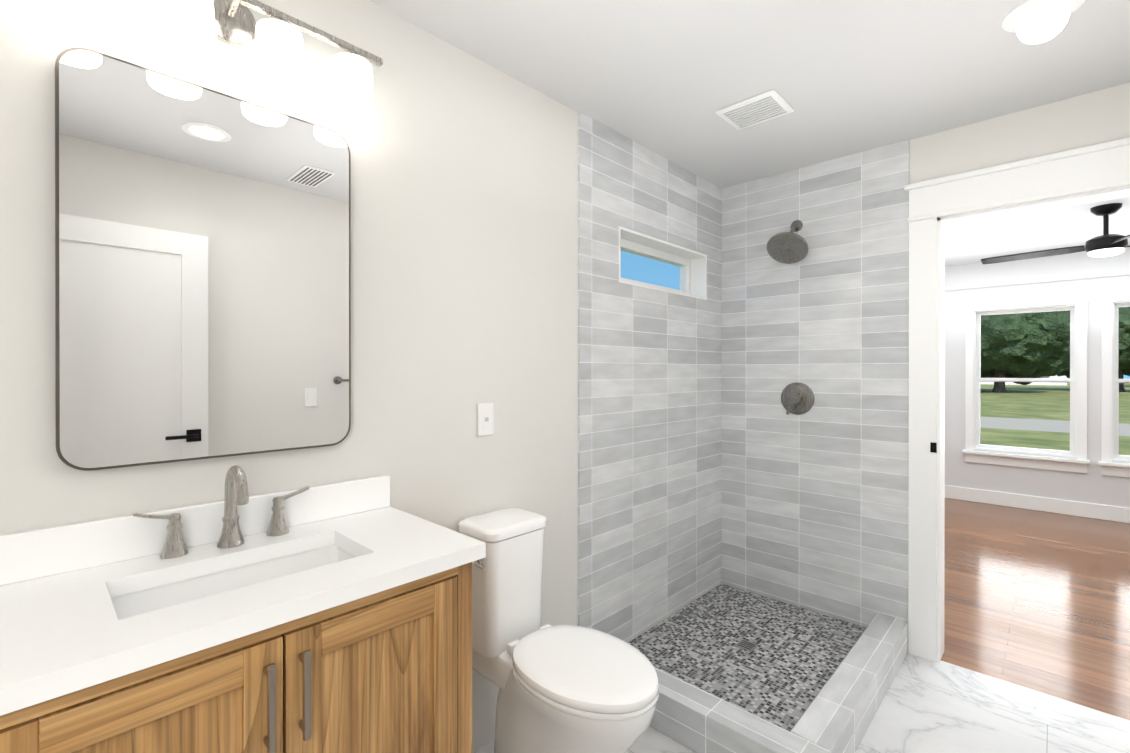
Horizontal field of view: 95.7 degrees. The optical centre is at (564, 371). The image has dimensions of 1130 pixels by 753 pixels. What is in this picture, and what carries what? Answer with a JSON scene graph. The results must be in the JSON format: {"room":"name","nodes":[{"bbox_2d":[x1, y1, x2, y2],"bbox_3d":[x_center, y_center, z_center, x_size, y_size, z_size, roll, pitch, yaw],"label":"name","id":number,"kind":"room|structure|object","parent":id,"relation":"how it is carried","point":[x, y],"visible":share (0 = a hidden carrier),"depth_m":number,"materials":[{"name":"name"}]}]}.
{"room":"bathroom","nodes":[
{"label":"bathroom","id":0,"kind":"room"},
{"bbox_2d":[0,0,576,752],"bbox_3d":[-0.278,0.116,1.937,0.140,2.440,3.630,0,0,44],"label":"wall","id":1,"kind":"structure","parent":0,"point":[464,234],"depth_m":1.62,"materials":[{"name":"white paint"}]},
{"bbox_2d":[55,47,350,470],"bbox_3d":[-0.822,-0.232,1.246,0.026,0.874,0.594,0,0,44],"label":"mirror","id":2,"kind":"object","parent":1,"relation":"attached to","point":[202,272],"visible":0.96,"depth_m":1.18,"materials":[{"name":"grey mirror"}]},
{"bbox_2d":[33,0,382,133],"bbox_3d":[-0.778,-0.798,1.210,0.138,0.262,0.710,0,0,44],"label":"sconce","id":3,"kind":"object","parent":1,"relation":"attached to","point":[186,31],"visible":1,"depth_m":1.22,"materials":[{"name":"white glass"}]},
{"bbox_2d":[478,403,493,435],"bbox_3d":[-0.282,0.169,1.823,0.009,0.115,0.070,0,0,44],"label":"light switch","id":4,"kind":"object","parent":1,"relation":"attached to","point":[485,419],"visible":1,"depth_m":1.82,"materials":[{"name":"white plastic"}]},
{"bbox_2d":[577,112,721,642],"bbox_3d":[0.500,0.115,2.638,0.012,2.440,1.278,0,0,44],"label":"shower wall tile","id":5,"kind":"structure","parent":1,"relation":"attached to","point":[649,458],"depth_m":2.50,"materials":[{"name":"grey tile"}]},
{"bbox_2d":[619,226,706,299],"bbox_3d":[0.480,-0.545,2.715,0.152,0.260,0.825,0,0,44],"label":"shower window","id":6,"kind":"structure","parent":5,"relation":"in","point":[692,264],"depth_m":2.82,"materials":[{"name":"white"}]},
{"bbox_2d":[370,0,1129,266],"bbox_3d":[2.884,-1.153,1.546,5.240,0.100,7.450,0,0,44],"label":"ceiling","id":7,"kind":"structure","parent":0,"point":[667,79],"depth_m":1.86,"materials":[{"name":"white paint"}]},
{"bbox_2d":[715,89,794,129],"bbox_3d":[0.800,-1.096,2.154,0.250,0.014,0.220,0,0,44],"label":"vent","id":8,"kind":"object","parent":7,"relation":"attached to","point":[763,107],"visible":1,"depth_m":2.14,"materials":[{"name":"white plastic"}]},
{"bbox_2d":[1002,0,1084,31],"bbox_3d":[1.459,-1.100,1.563,0.190,0.006,0.190,0,0,44],"label":"recessed light","id":9,"kind":"object","parent":7,"relation":"in","point":[1034,14],"visible":1,"depth_m":1.57,"materials":[{"name":"white plastic"}]},
{"bbox_2d":[981,203,1129,263],"bbox_3d":[3.509,-0.942,3.473,1.088,0.331,1.162,0,0,44],"label":"ceiling fan","id":10,"kind":"object","parent":7,"relation":"hanging from","point":[1106,244],"visible":1,"depth_m":3.42,"materials":[{"name":"black metal"}]},
{"bbox_2d":[474,498,1129,752],"bbox_3d":[2.884,1.387,1.551,5.240,0.100,7.450,0,0,44],"label":"floor","id":11,"kind":"structure","parent":0,"point":[1038,601],"depth_m":2.44,"materials":[{"name":"brown wood"}]},
{"bbox_2d":[0,465,485,752],"bbox_3d":[-0.667,0.776,1.071,0.494,1.123,0.880,0,0,44],"label":"bathroom vanity","id":12,"kind":"object","parent":11,"relation":"on","point":[336,617],"visible":1,"depth_m":1.01,"materials":[{"name":"brown wood"}]},
{"bbox_2d":[458,507,658,752],"bbox_3d":[-0.021,0.917,1.595,0.690,0.839,0.350,0,0,44],"label":"toilet","id":13,"kind":"object","parent":11,"relation":"on","point":[570,689],"visible":1,"depth_m":1.57,"materials":[{"name":"white ceramic"}]},
{"bbox_2d":[628,583,907,752],"bbox_3d":[0.848,1.260,2.305,0.952,0.150,1.277,0,0,44],"label":"shower base","id":14,"kind":"object","parent":11,"relation":"on","point":[737,670],"visible":0.9,"depth_m":2.14,"materials":[{"name":"tile"}]},
{"bbox_2d":[909,82,1129,183],"bbox_3d":[1.724,0.115,2.448,2.040,2.440,0.120,0,0,44],"label":"wall","id":15,"kind":"structure","parent":0,"point":[1093,118],"depth_m":2.15,"materials":[{"name":"white paint"}]},
{"bbox_2d":[721,140,908,627],"bbox_3d":[1.291,0.114,2.772,0.965,2.440,0.012,0,0,44],"label":"shower wall tile","id":16,"kind":"structure","parent":15,"relation":"attached to","point":[815,508],"depth_m":2.70,"materials":[{"name":"grey tile"}]},
{"bbox_2d":[766,220,807,263],"bbox_3d":[1.187,-0.704,2.710,0.208,0.246,0.220,0,0,44],"label":"shower head","id":17,"kind":"object","parent":16,"relation":"attached to","point":[790,247],"visible":1,"depth_m":2.69},
{"bbox_2d":[781,382,814,414],"bbox_3d":[1.243,0.144,2.763,0.176,0.176,0.067,0,0,44],"label":"shower valve","id":18,"kind":"object","parent":16,"relation":"attached to","point":[797,398],"visible":1,"depth_m":2.76,"materials":[{"name":"grey metal"}]},
{"bbox_2d":[904,137,1129,661],"bbox_3d":[2.010,0.226,2.149,0.968,2.220,0.165,0,0,44],"label":"door frame","id":19,"kind":"structure","parent":15,"relation":"attached to","point":[1089,174],"depth_m":2.36,"materials":[{"name":"white wood"}]},
{"bbox_2d":[945,275,1129,507],"bbox_3d":[5.413,0.112,4.181,5.240,2.440,0.150,0,0,44],"label":"wall","id":20,"kind":"structure","parent":0,"point":[1093,485],"depth_m":4.93,"materials":[{"name":"white paint"}]},
{"bbox_2d":[962,294,1089,472],"bbox_3d":[4.492,0.105,5.019,0.920,1.640,0.215,0,0,44],"label":"room window","id":21,"kind":"structure","parent":20,"relation":"in","point":[1076,305],"depth_m":4.93,"materials":[{"name":"white wood"}]},
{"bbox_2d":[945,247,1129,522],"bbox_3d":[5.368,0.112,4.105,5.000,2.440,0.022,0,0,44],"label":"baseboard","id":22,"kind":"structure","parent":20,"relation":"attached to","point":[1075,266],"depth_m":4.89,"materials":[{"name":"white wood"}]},
{"bbox_2d":[1098,291,1129,476],"bbox_3d":[5.192,0.106,4.348,0.920,1.640,0.215,0,0,44],"label":"room window","id":23,"kind":"structure","parent":20,"relation":"in","point":[1112,302],"depth_m":4.58,"materials":[{"name":"white wood"}]},
{"label":"outside","id":24,"kind":"structure","parent":0,"visible":0},
{"bbox_2d":[980,383,1129,455],"bbox_3d":[47.638,1.913,37.288,200.000,0.100,200.000,0,0,44],"label":"ground","id":25,"kind":"structure","parent":24,"point":[1031,415],"depth_m":21.31,"materials":[{"name":"green plant"}]},
{"bbox_2d":[980,375,1066,384],"bbox_3d":[65.251,-0.816,75.828,13.600,5.200,8.600,0,0,44],"label":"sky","id":26,"kind":"structure","parent":25,"relation":"on","point":[1039,383],"depth_m":70.04,"materials":[{"name":"white"}]},
{"bbox_2d":[981,310,1069,392],"bbox_3d":[38.654,-2.803,45.698,13.522,9.298,13.524,0,0,44],"label":"tree","id":27,"kind":"object","parent":25,"relation":"on","point":[1015,340],"depth_m":41.16,"materials":[{"name":"green plant"}]},
{"bbox_2d":[1057,307,1129,391],"bbox_3d":[51.477,-2.717,47.502,11.583,9.118,10.740,0,0,44],"label":"tree","id":28,"kind":"object","parent":25,"relation":"on","point":[1124,345],"depth_m":44.88,"materials":[{"name":"green plant"}]}
]}

